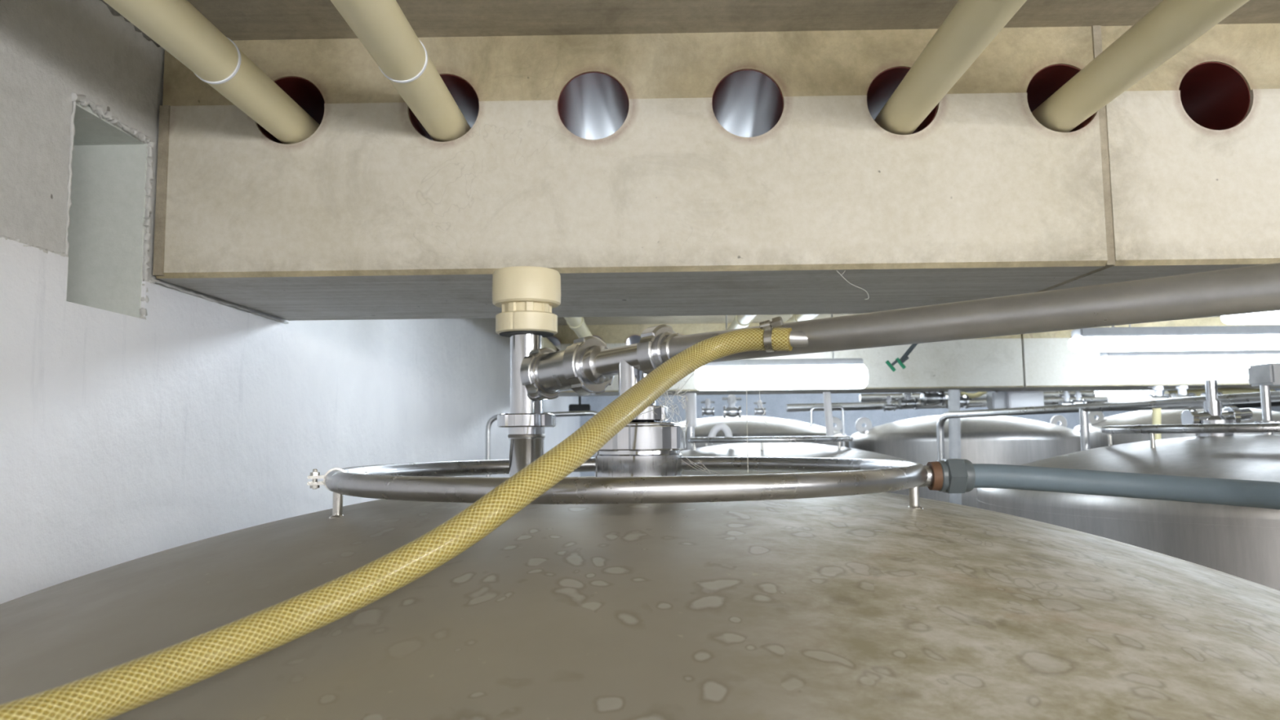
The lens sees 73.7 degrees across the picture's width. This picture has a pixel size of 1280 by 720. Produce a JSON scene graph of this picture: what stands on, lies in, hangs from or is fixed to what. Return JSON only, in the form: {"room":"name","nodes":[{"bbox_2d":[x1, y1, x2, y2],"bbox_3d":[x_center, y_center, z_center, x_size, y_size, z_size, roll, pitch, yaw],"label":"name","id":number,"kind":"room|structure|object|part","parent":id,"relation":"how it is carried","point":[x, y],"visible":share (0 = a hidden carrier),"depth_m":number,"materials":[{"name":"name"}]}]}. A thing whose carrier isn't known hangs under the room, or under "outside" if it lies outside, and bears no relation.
{"room":"processing plant","nodes":[
{"label":"processing plant","id":0,"kind":"room"},
{"bbox_2d":[66,102,147,318],"bbox_3d":[-1.248,-0.244,1.466,0.674,0.371,0.247,-1,-5,1],"label":"wall","id":1,"kind":"structure","parent":0,"point":[105,237],"depth_m":1.56,"materials":[{"name":"grey paint"}]},
{"bbox_2d":[0,0,578,410],"bbox_3d":[-1.214,-0.155,4.047,0.675,0.482,14.000,-1,-5,1],"label":"wall","id":2,"kind":"structure","parent":0,"point":[51,51],"depth_m":1.40,"materials":[{"name":"grey paint"}]},
{"bbox_2d":[99,0,160,47],"bbox_3d":[-0.915,-0.632,1.316,0.034,0.044,0.609,-1,-5,1],"label":"trim","id":3,"kind":"structure","parent":2,"relation":"attached to","point":[112,10],"depth_m":1.51,"materials":[{"name":"grey concrete"}]},
{"bbox_2d":[0,237,580,604],"bbox_3d":[-1.194,1.471,3.901,0.681,2.792,14.000,-1,-5,1],"label":"wall","id":4,"kind":"structure","parent":0,"point":[123,438],"depth_m":1.64,"materials":[{"name":"white paint"}]},
{"bbox_2d":[0,92,288,324],"bbox_3d":[-0.906,-0.246,1.560,0.015,0.346,1.244,-1,-5,1],"label":"trim","id":5,"kind":"structure","parent":4,"relation":"attached to","point":[76,98],"depth_m":1.55,"materials":[{"name":"grey paint"}]},
{"bbox_2d":[187,0,1279,350],"bbox_3d":[3.744,-0.543,4.014,10.600,0.200,14.000,-1,-5,1],"label":"ceiling","id":6,"kind":"structure","parent":0,"point":[237,20],"depth_m":1.55,"materials":[{"name":"concrete"}]},
{"bbox_2d":[568,395,591,411],"bbox_3d":[-0.528,0.186,7.481,0.186,0.541,0.120,-1,-5,1],"label":"control box","id":7,"kind":"object","parent":6,"relation":"attached to","point":[572,407],"visible":0.62,"depth_m":7.40,"materials":[{"name":"black plastic"}]},
{"bbox_2d":[152,26,1107,320],"bbox_3d":[-0.019,-0.364,1.883,1.762,0.457,0.594,-1,-5,1],"label":"ceiling beam","id":8,"kind":"structure","parent":6,"relation":"attached to","point":[736,173],"depth_m":1.59,"materials":[{"name":"concrete"}]},
{"bbox_2d":[102,0,559,351],"bbox_3d":[-0.646,-0.344,2.751,0.086,0.086,7.200,-1,-5,1],"label":"ceiling pipe","id":9,"kind":"object","parent":8,"relation":"attached to","point":[176,26],"visible":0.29,"depth_m":1.30,"materials":[{"name":"beige plastic"}]},
{"bbox_2d":[330,0,592,337],"bbox_3d":[-0.354,-0.348,2.747,0.086,0.086,7.200,-1,-5,1],"label":"ceiling pipe","id":10,"kind":"object","parent":8,"relation":"attached to","point":[382,27],"visible":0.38,"depth_m":1.31,"materials":[{"name":"beige plastic"}]},
{"bbox_2d":[566,316,584,330],"bbox_3d":[-0.332,-0.201,4.385,0.086,0.086,0.090,-1,-5,1],"label":"socket","id":11,"kind":"object","parent":10,"relation":"attached to","point":[582,323],"depth_m":4.34,"materials":[{"name":"beige plastic"}]},
{"bbox_2d":[836,270,868,299],"bbox_3d":[0.389,-0.137,1.562,0.056,0.057,0.008,-2,-5,15],"label":"cobweb","id":12,"kind":"object","parent":8,"relation":"attached to","point":[845,270],"visible":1,"depth_m":1.56},
{"bbox_2d":[726,0,1026,329],"bbox_3d":[0.507,-0.358,2.736,0.086,0.086,7.200,-1,-5,1],"label":"ceiling pipe","id":13,"kind":"object","parent":8,"relation":"attached to","point":[971,26],"visible":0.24,"depth_m":1.32,"materials":[{"name":"beige plastic"}]},
{"bbox_2d":[733,315,752,328],"bbox_3d":[0.529,-0.211,4.375,0.086,0.086,0.090,-1,-5,1],"label":"socket","id":14,"kind":"object","parent":13,"relation":"attached to","point":[737,323],"depth_m":4.33,"materials":[{"name":"beige plastic"}]},
{"bbox_2d":[784,0,1249,323],"bbox_3d":[0.805,-0.361,2.733,0.086,0.086,7.200,-1,-5,1],"label":"ceiling pipe","id":15,"kind":"object","parent":8,"relation":"attached to","point":[1171,26],"visible":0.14,"depth_m":1.32,"materials":[{"name":"beige plastic"}]},
{"bbox_2d":[791,314,797,321],"bbox_3d":[0.827,-0.214,4.371,0.086,0.086,0.090,-1,-5,1],"label":"socket","id":16,"kind":"object","parent":15,"relation":"attached to","point":[794,316],"depth_m":4.33,"materials":[{"name":"beige plastic"}]},
{"bbox_2d":[694,314,867,390],"bbox_3d":[0.855,-0.061,5.215,1.046,0.484,0.150,-1,-5,1],"label":"lamp","id":17,"kind":"object","parent":6,"relation":"hanging from","point":[833,373],"visible":0.84,"depth_m":5.14,"materials":[{"name":"white"}]},
{"bbox_2d":[694,364,867,390],"bbox_3d":[0.857,0.106,5.200,1.046,0.150,0.150,-1,-5,1],"label":"diffuser","id":18,"kind":"object","parent":17,"relation":"attached to","point":[707,377],"depth_m":5.14,"materials":[{"name":"white"}]},
{"bbox_2d":[546,322,1023,396],"bbox_3d":[0.866,0.001,6.058,3.419,0.457,0.590,-1,-5,1],"label":"ceiling beam","id":19,"kind":"structure","parent":6,"relation":"attached to","point":[994,363],"depth_m":5.75,"materials":[{"name":"concrete"}]},
{"bbox_2d":[897,391,918,409],"bbox_3d":[1.969,0.281,6.274,0.132,0.168,0.084,-1,-5,1],"label":"valve","id":20,"kind":"object","parent":19,"relation":"attached to","point":[908,403],"visible":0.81,"depth_m":6.25,"materials":[{"name":"silver metal"}]},
{"bbox_2d":[920,391,945,405],"bbox_3d":[2.116,0.227,6.176,0.165,0.210,0.105,-1,-5,1],"label":"valve","id":21,"kind":"object","parent":19,"relation":"attached to","point":[932,397],"visible":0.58,"depth_m":6.14,"materials":[{"name":"silver metal"}]},
{"bbox_2d":[945,391,969,408],"bbox_3d":[2.293,0.255,6.172,0.154,0.196,0.098,-1,-5,1],"label":"valve","id":22,"kind":"object","parent":19,"relation":"attached to","point":[964,402],"visible":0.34,"depth_m":6.14,"materials":[{"name":"silver metal"}]},
{"bbox_2d":[960,391,986,398],"bbox_3d":[2.464,0.245,6.371,0.245,0.084,0.036,-1,-5,1],"label":"tube","id":23,"kind":"object","parent":19,"relation":"hanging from","point":[977,394],"visible":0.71,"depth_m":6.35,"materials":[{"name":"yellow plastic"}]},
{"bbox_2d":[986,391,1007,408],"bbox_3d":[2.587,0.288,6.175,0.115,0.131,0.120,-1,-5,1],"label":"control box","id":24,"kind":"object","parent":19,"relation":"attached to","point":[997,399],"visible":0.95,"depth_m":6.12,"materials":[{"name":"grey metal"}]},
{"bbox_2d":[885,343,917,372],"bbox_3d":[1.111,-0.200,3.608,0.169,0.501,0.036,-1,-5,1],"label":"valve","id":25,"kind":"object","parent":6,"relation":"hanging from","point":[904,357],"visible":0.44,"depth_m":3.58,"materials":[{"name":"green metal"}]},
{"bbox_3d":[1.051,0.025,3.578,0.043,0.050,0.015,-1,-5,1],"label":"handle","id":26,"kind":"part","parent":25,"relation":"part of","materials":[{"name":"green plastic"}]},
{"bbox_3d":[1.067,0.013,3.579,0.039,0.034,0.012,-1,-5,1],"label":"valve stem","id":27,"kind":"part","parent":25,"relation":"part of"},
{"bbox_3d":[1.093,0.014,3.579,0.043,0.050,0.015,-1,-5,1],"label":"handle","id":28,"kind":"part","parent":25,"relation":"part of","materials":[{"name":"green plastic"}]},
{"bbox_3d":[1.109,0.001,3.580,0.039,0.034,0.012,-1,-5,1],"label":"valve stem","id":29,"kind":"part","parent":25,"relation":"part of","materials":[{"name":"grey metal"}]},
{"bbox_2d":[1085,390,1154,401],"bbox_3d":[4.475,0.145,7.959,0.659,0.481,0.100,-1,-5,1],"label":"lamp","id":30,"kind":"object","parent":6,"relation":"hanging from","point":[1113,395],"visible":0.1,"depth_m":7.90,"materials":[{"name":"white"}]},
{"bbox_2d":[991,317,1279,391],"bbox_3d":[5.832,-0.058,5.996,6.485,0.457,0.590,-1,-5,1],"label":"ceiling beam","id":31,"kind":"structure","parent":6,"relation":"attached to","point":[1049,364],"depth_m":5.74,"materials":[{"name":"concrete"}]},
{"bbox_2d":[1005,390,1044,408],"bbox_3d":[2.750,0.281,6.123,0.246,0.129,0.120,-1,-5,1],"label":"control box","id":32,"kind":"object","parent":31,"relation":"attached to","point":[1022,398],"visible":0.79,"depth_m":6.06,"materials":[{"name":"white plastic"}]},
{"bbox_2d":[1057,391,1075,404],"bbox_3d":[2.978,0.280,5.959,0.099,0.126,0.063,-1,-5,1],"label":"valve","id":33,"kind":"object","parent":31,"relation":"attached to","point":[1066,395],"visible":0.67,"depth_m":5.94,"materials":[{"name":"silver metal"}]},
{"bbox_2d":[1071,391,1086,404],"bbox_3d":[3.062,0.275,5.959,0.088,0.112,0.056,-1,-5,1],"label":"valve","id":34,"kind":"object","parent":31,"relation":"attached to","point":[1077,394],"visible":0.73,"depth_m":5.94,"materials":[{"name":"silver metal"}]},
{"bbox_2d":[1145,385,1171,399],"bbox_3d":[3.496,0.229,5.756,0.143,0.182,0.091,-1,-5,1],"label":"valve","id":35,"kind":"object","parent":31,"relation":"attached to","point":[1157,390],"visible":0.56,"depth_m":5.74,"materials":[{"name":"silver metal"}]},
{"bbox_3d":[3.495,0.177,5.761,0.143,0.020,0.021,-1,-5,1],"label":"handle","id":36,"kind":"part","parent":35,"relation":"part of","materials":[{"name":"silver metal"}]},
{"bbox_2d":[1169,385,1196,407],"bbox_3d":[3.656,0.221,5.755,0.154,0.196,0.098,-1,-5,1],"label":"valve","id":37,"kind":"object","parent":31,"relation":"attached to","point":[1182,393],"visible":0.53,"depth_m":5.73,"materials":[{"name":"silver metal"}]},
{"bbox_2d":[1091,401,1279,411],"bbox_3d":[4.095,0.319,6.242,1.551,0.097,0.072,-1,-5,1],"label":"pipe","id":38,"kind":"object","parent":31,"relation":"attached to","point":[1196,406],"visible":0.24,"depth_m":6.22,"materials":[{"name":"silver metal"}]},
{"bbox_2d":[1200,385,1222,395],"bbox_3d":[3.853,0.218,5.752,0.121,0.154,0.077,-1,-5,1],"label":"valve","id":39,"kind":"object","parent":31,"relation":"attached to","point":[1219,393],"visible":0.15,"depth_m":5.75,"materials":[{"name":"silver metal"}]},
{"bbox_2d":[1164,387,1275,395],"bbox_3d":[4.178,0.239,6.147,0.764,0.071,0.060,-1,-5,1],"label":"pipe","id":40,"kind":"object","parent":31,"relation":"attached to","point":[1228,390],"visible":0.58,"depth_m":6.12,"materials":[{"name":"silver metal"}]},
{"bbox_2d":[1036,22,1279,292],"bbox_3d":[3.438,-0.405,1.842,5.162,0.457,0.590,-1,-5,1],"label":"ceiling beam","id":41,"kind":"structure","parent":6,"relation":"attached to","point":[1190,152],"depth_m":1.58,"materials":[{"name":"concrete"}]},
{"bbox_2d":[1068,324,1279,351],"bbox_3d":[2.853,-0.244,3.899,1.785,0.398,0.099,-1,-5,1],"label":"lamp","id":42,"kind":"object","parent":6,"relation":"hanging from","point":[1113,339],"visible":0.95,"depth_m":3.86,"materials":[{"name":"white"}]},
{"bbox_2d":[1068,334,1279,351],"bbox_3d":[2.855,-0.081,3.885,1.785,0.070,0.070,-1,-5,1],"label":"diffuser","id":43,"kind":"object","parent":42,"relation":"attached to","point":[1078,343],"depth_m":3.86,"materials":[{"name":"white"}]},
{"bbox_2d":[1096,324,1279,380],"bbox_3d":[3.890,-0.110,5.229,2.149,0.449,0.150,-1,-5,1],"label":"lamp","id":44,"kind":"object","parent":6,"relation":"hanging from","point":[1206,364],"visible":0.88,"depth_m":5.17,"materials":[{"name":"white"}]},
{"bbox_2d":[1096,355,1279,380],"bbox_3d":[3.891,0.038,5.215,2.149,0.150,0.150,-1,-5,1],"label":"diffuser","id":45,"kind":"object","parent":44,"relation":"attached to","point":[1108,367],"depth_m":5.16,"materials":[{"name":"white"}]},
{"bbox_2d":[1220,310,1279,324],"bbox_3d":[2.841,-0.327,3.003,1.586,0.392,0.099,-1,-5,1],"label":"lamp","id":46,"kind":"object","parent":6,"relation":"hanging from","point":[1272,317],"visible":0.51,"depth_m":2.97,"materials":[{"name":"white"}]},
{"bbox_3d":[2.497,0.078,6.596,0.074,0.549,0.120,-1,-5,1],"label":"control box","id":47,"kind":"object","parent":6,"relation":"hanging from","visible":0},
{"bbox_2d":[786,395,1108,412],"bbox_3d":[2.321,0.333,6.465,2.416,0.092,0.060,-1,-5,1],"label":"pipe","id":48,"kind":"object","parent":47,"relation":"attached to","point":[1047,401],"visible":0.53,"depth_m":6.45,"materials":[{"name":"silver metal"}]},
{"bbox_2d":[858,390,1095,402],"bbox_3d":[2.590,0.280,6.567,1.788,0.068,0.064,-1,-5,1],"label":"pipe","id":49,"kind":"object","parent":47,"relation":"attached to","point":[863,397],"visible":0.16,"depth_m":6.54,"materials":[{"name":"silver metal"}]},
{"bbox_2d":[579,388,1279,476],"bbox_3d":[3.857,1.714,10.940,10.600,3.460,0.200,-1,-5,1],"label":"wall","id":50,"kind":"structure","parent":0,"point":[775,404],"depth_m":10.96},
{"bbox_2d":[1222,401,1279,408],"bbox_3d":[3.961,0.227,5.147,0.844,0.130,0.090,-1,-5,1],"label":"pipe","id":51,"kind":"object","parent":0,"point":[1273,403],"visible":0.27,"depth_m":5.12,"materials":[{"name":"silver metal"}]},
{"bbox_3d":[3.781,2.903,3.705,10.600,0.200,14.000,-1,-5,1],"label":"floor","id":52,"kind":"structure","parent":0,"visible":0},
{"bbox_2d":[0,404,1279,719],"bbox_3d":[0.011,1.337,1.185,1.819,2.548,1.819,-1,-5,1],"label":"storage tank","id":53,"kind":"object","parent":52,"relation":"on","point":[874,606],"visible":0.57,"depth_m":0.70,"materials":[{"name":"metal"}]},
{"bbox_2d":[497,333,555,477],"bbox_3d":[-0.189,0.076,1.422,0.096,0.255,0.097,-1,-5,1],"label":"pipe","id":54,"kind":"object","parent":53,"relation":"on","point":[526,423],"visible":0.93,"depth_m":1.40,"materials":[{"name":"silver metal"}]},
{"bbox_2d":[492,266,560,337],"bbox_3d":[-0.191,-0.096,1.437,0.115,0.109,0.115,-1,-5,1],"label":"coupling","id":55,"kind":"object","parent":54,"relation":"attached to","point":[526,296],"visible":0.93,"depth_m":1.39,"materials":[{"name":"beige plastic"}]},
{"bbox_2d":[520,324,679,421],"bbox_3d":[-0.057,0.027,1.311,0.318,0.137,0.103,-5,-7,41],"label":"pipe","id":56,"kind":"object","parent":53,"relation":"on","point":[586,367],"visible":0.7,"depth_m":1.29,"materials":[{"name":"silver metal"}]},
{"bbox_2d":[640,373,693,431],"bbox_3d":[0.029,0.058,1.135,0.042,0.075,0.136,4,-7,-41],"label":"cobweb","id":57,"kind":"object","parent":56,"relation":"hanging from","point":[677,393],"visible":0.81,"depth_m":1.12},
{"bbox_2d":[668,262,1279,362],"bbox_3d":[0.524,-0.061,0.772,1.288,0.049,0.041,-5,-7,42],"label":"pipe","id":58,"kind":"object","parent":56,"relation":"attached to","point":[1250,289],"visible":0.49,"depth_m":0.86,"materials":[{"name":"grey metal"}]},
{"bbox_2d":[0,327,808,719],"bbox_3d":[-0.128,0.092,0.765,0.127,0.310,0.872,-6,-7,44],"label":"hose","id":59,"kind":"object","parent":58,"relation":"attached to","point":[108,694],"visible":0.99,"depth_m":0.64,"materials":[{"name":"yellow plastic"}]},
{"bbox_2d":[759,316,783,351],"bbox_3d":[0.163,-0.031,1.047,0.029,0.042,0.031,-3,-6,22],"label":"clamp","id":60,"kind":"object","parent":59,"relation":"attached to","point":[766,326],"visible":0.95,"depth_m":1.04,"materials":[{"name":"metal"}]},
{"bbox_2d":[746,363,767,473],"bbox_3d":[0.140,0.065,1.026,0.026,0.135,0.162,-1,-5,8],"label":"cobweb","id":61,"kind":"object","parent":58,"relation":"hanging from","point":[746,363],"visible":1,"depth_m":1.10},
{"bbox_2d":[306,456,933,518],"bbox_3d":[-0.019,0.184,1.274,0.856,0.063,0.851,-1,-5,1],"label":"ring","id":62,"kind":"object","parent":53,"relation":"on","point":[816,477],"visible":0.8,"depth_m":0.93,"materials":[{"name":"silver metal"}]},
{"bbox_3d":[-0.386,0.185,1.091,0.022,0.036,0.022,-1,-5,1],"label":"leg","id":63,"kind":"part","parent":62,"relation":"part of","materials":[{"name":"metal"}]},
{"bbox_3d":[0.348,0.174,1.082,0.022,0.031,0.022,-1,-5,1],"label":"leg","id":64,"kind":"part","parent":62,"relation":"part of","materials":[{"name":"metal"}]},
{"bbox_2d":[926,458,975,493],"bbox_3d":[0.409,0.153,1.125,0.052,0.044,0.051,-1,-5,1],"label":"coupling","id":65,"kind":"object","parent":62,"relation":"attached to","point":[949,475],"visible":0.98,"depth_m":1.11,"materials":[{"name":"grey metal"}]},
{"bbox_2d":[964,459,975,492],"bbox_3d":[0.429,0.153,1.125,0.012,0.043,0.043,-1,-5,1],"label":"socket","id":66,"kind":"object","parent":65,"relation":"attached to","point":[969,470],"depth_m":1.11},
{"bbox_2d":[972,463,1279,509],"bbox_3d":[0.670,0.165,0.995,0.561,0.084,0.138,-5,-7,39],"label":"pipe","id":67,"kind":"object","parent":65,"relation":"attached to","point":[1234,492],"visible":0.92,"depth_m":1.08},
{"bbox_2d":[680,454,723,475],"bbox_3d":[0.081,0.135,1.102,0.019,0.020,0.263,0,-5,-5],"label":"cobweb","id":68,"kind":"object","parent":53,"relation":"attached to","point":[684,455],"visible":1,"depth_m":1.12},
{"bbox_2d":[677,415,849,451],"bbox_3d":[0.807,1.782,6.858,1.819,2.660,1.819,-1,-5,1],"label":"storage tank","id":69,"kind":"object","parent":52,"relation":"on","point":[757,426],"visible":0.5,"depth_m":6.34,"materials":[{"name":"metal"}]},
{"bbox_2d":[701,398,714,415],"bbox_3d":[0.508,0.353,6.388,0.099,0.126,0.063,-1,-5,1],"label":"valve","id":70,"kind":"object","parent":69,"relation":"attached to","point":[708,411],"visible":1,"depth_m":6.37,"materials":[{"name":"silver metal"}]},
{"bbox_2d":[722,394,741,417],"bbox_3d":[0.688,0.344,6.386,0.143,0.182,0.091,-1,-5,1],"label":"valve","id":71,"kind":"object","parent":69,"relation":"attached to","point":[731,411],"visible":0.97,"depth_m":6.36,"materials":[{"name":"silver metal"}]},
{"bbox_3d":[0.687,0.292,6.391,0.143,0.020,0.021,-1,-5,1],"label":"handle","id":72,"kind":"part","parent":71,"relation":"part of","materials":[{"name":"silver metal"}]},
{"bbox_2d":[753,400,765,415],"bbox_3d":[0.897,0.356,6.382,0.088,0.112,0.056,-1,-5,1],"label":"valve","id":73,"kind":"object","parent":69,"relation":"attached to","point":[759,411],"visible":0.89,"depth_m":6.37,"materials":[{"name":"silver metal"}]},
{"bbox_2d":[680,442,948,502],"bbox_3d":[0.695,1.661,4.410,1.819,2.465,1.819,-1,-5,1],"label":"storage tank","id":74,"kind":"object","parent":52,"relation":"on","point":[771,449],"visible":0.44,"depth_m":4.10,"materials":[{"name":"metal"}]},
{"bbox_2d":[485,410,598,476],"bbox_3d":[-0.484,0.456,4.384,0.620,0.386,0.026,-1,-5,1],"label":"pipe rail","id":75,"kind":"object","parent":74,"relation":"attached to","point":[581,413],"visible":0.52,"depth_m":4.39,"materials":[{"name":"silver metal"}]},
{"bbox_2d":[687,426,694,449],"bbox_3d":[0.291,0.449,4.876,0.044,0.137,0.044,-1,-5,1],"label":"tube","id":76,"kind":"object","parent":74,"relation":"on","point":[691,430],"visible":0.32,"depth_m":4.86,"materials":[{"name":"silver metal"}]},
{"bbox_2d":[684,392,697,426],"bbox_3d":[0.292,0.286,4.891,0.063,0.191,0.064,-1,-5,1],"label":"tube","id":77,"kind":"object","parent":76,"relation":"attached to","point":[691,409],"visible":0.96,"depth_m":4.87,"materials":[{"name":"white plastic"}]},
{"bbox_2d":[707,422,732,444],"bbox_3d":[0.401,0.368,4.279,0.140,0.105,0.036,-1,-5,1],"label":"tube","id":78,"kind":"object","parent":74,"relation":"on","point":[720,426],"visible":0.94,"depth_m":4.27,"materials":[{"name":"white plastic"}]},
{"bbox_2d":[686,435,853,450],"bbox_3d":[0.682,0.439,4.520,0.869,0.066,0.868,-1,-5,1],"label":"ring","id":79,"kind":"object","parent":74,"relation":"on","point":[762,440],"visible":0.98,"depth_m":4.15,"materials":[{"name":"silver metal"}]},
{"bbox_3d":[0.589,0.413,4.111,0.014,0.046,0.014,-1,-5,1],"label":"leg","id":80,"kind":"part","parent":79,"relation":"part of","materials":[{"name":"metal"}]},
{"bbox_2d":[822,391,834,435],"bbox_3d":[1.034,0.310,4.678,0.053,0.272,0.040,-1,-5,1],"label":"tube","id":81,"kind":"object","parent":74,"relation":"on","point":[827,396],"visible":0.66,"depth_m":4.67,"materials":[{"name":"white plastic"}]},
{"bbox_2d":[809,405,844,447],"bbox_3d":[1.322,1.667,5.857,0.243,2.699,0.020,-1,-5,1],"label":"pipe rail","id":82,"kind":"object","parent":52,"relation":"on","point":[833,406],"visible":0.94,"depth_m":5.96,"materials":[{"name":"silver metal"}]},
{"bbox_2d":[948,389,961,504],"bbox_3d":[2.029,1.467,5.464,0.143,2.553,0.072,-1,-5,1],"label":"upright post","id":83,"kind":"object","parent":52,"relation":"on","point":[954,428],"visible":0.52,"depth_m":5.53,"materials":[{"name":"grey metal"}]},
{"bbox_2d":[849,414,1080,507],"bbox_3d":[2.626,1.763,6.835,1.819,2.655,1.819,-1,-5,1],"label":"storage tank","id":84,"kind":"object","parent":52,"relation":"on","point":[997,440],"visible":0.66,"depth_m":6.22,"materials":[{"name":"metal"}]},
{"bbox_2d":[882,395,895,411],"bbox_3d":[1.832,0.320,6.272,0.088,0.112,0.056,-1,-5,1],"label":"valve","id":85,"kind":"object","parent":84,"relation":"attached to","point":[889,406],"visible":1,"depth_m":6.26,"materials":[{"name":"silver metal"}]},
{"bbox_2d":[976,434,1279,591],"bbox_3d":[2.103,1.492,2.800,1.774,2.485,1.774,-1,-5,1],"label":"storage tank","id":86,"kind":"object","parent":52,"relation":"on","point":[1242,542],"visible":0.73,"depth_m":2.41,"materials":[{"name":"metal"}]},
{"bbox_2d":[936,391,1279,460],"bbox_3d":[2.092,0.398,3.594,0.118,0.504,2.508,1,-6,-21],"label":"pipe rail","id":87,"kind":"object","parent":86,"relation":"attached to","point":[1083,409],"visible":0.89,"depth_m":3.84,"materials":[{"name":"silver metal"}]},
{"bbox_3d":[2.013,0.446,3.849,0.038,0.458,0.038,-1,-5,1],"label":"post","id":88,"kind":"part","parent":87,"relation":"part of","materials":[{"name":"silver metal"}]},
{"bbox_2d":[1151,408,1160,439],"bbox_3d":[2.637,0.309,4.355,0.052,0.213,0.040,-1,-5,1],"label":"tube","id":89,"kind":"object","parent":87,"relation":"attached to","point":[1156,412],"visible":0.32,"depth_m":4.34,"materials":[{"name":"beige plastic"}]},
{"bbox_2d":[1101,422,1279,448],"bbox_3d":[2.090,0.257,2.911,0.909,0.078,0.908,-1,-5,1],"label":"ring","id":90,"kind":"object","parent":86,"relation":"on","point":[1151,429],"visible":0.98,"depth_m":2.66,"materials":[{"name":"silver metal"}]},
{"bbox_3d":[1.767,0.297,3.207,0.014,0.058,0.014,-1,-5,1],"label":"leg","id":91,"kind":"part","parent":90,"relation":"part of","materials":[{"name":"metal"}]},
{"bbox_3d":[1.669,0.260,2.780,0.014,0.058,0.014,-1,-5,1],"label":"leg","id":92,"kind":"part","parent":90,"relation":"part of","materials":[{"name":"metal"}]},
{"bbox_2d":[1181,380,1252,436],"bbox_3d":[1.976,0.166,2.921,0.212,0.190,0.128,-1,-5,1],"label":"fitting","id":93,"kind":"object","parent":86,"relation":"on","point":[1213,413],"visible":0.74,"depth_m":2.90,"materials":[{"name":"silver metal"}]},
{"bbox_2d":[1248,363,1279,434],"bbox_3d":[2.169,0.155,2.889,0.167,0.282,0.120,-1,-5,1],"label":"box","id":94,"kind":"object","parent":86,"relation":"on","point":[1263,375],"visible":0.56,"depth_m":2.88,"materials":[{"name":"silver metal"}]},
{"bbox_3d":[2.120,0.191,2.886,0.028,0.210,0.028,-1,-5,1],"label":"post","id":95,"kind":"part","parent":94,"relation":"part of","materials":[{"name":"silver metal"}]},
{"bbox_2d":[1073,408,1279,448],"bbox_3d":[4.506,1.718,6.814,1.774,2.700,1.774,-1,-5,1],"label":"storage tank","id":96,"kind":"object","parent":52,"relation":"on","point":[1097,438],"visible":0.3,"depth_m":6.58,"materials":[{"name":"metal"}]}
]}

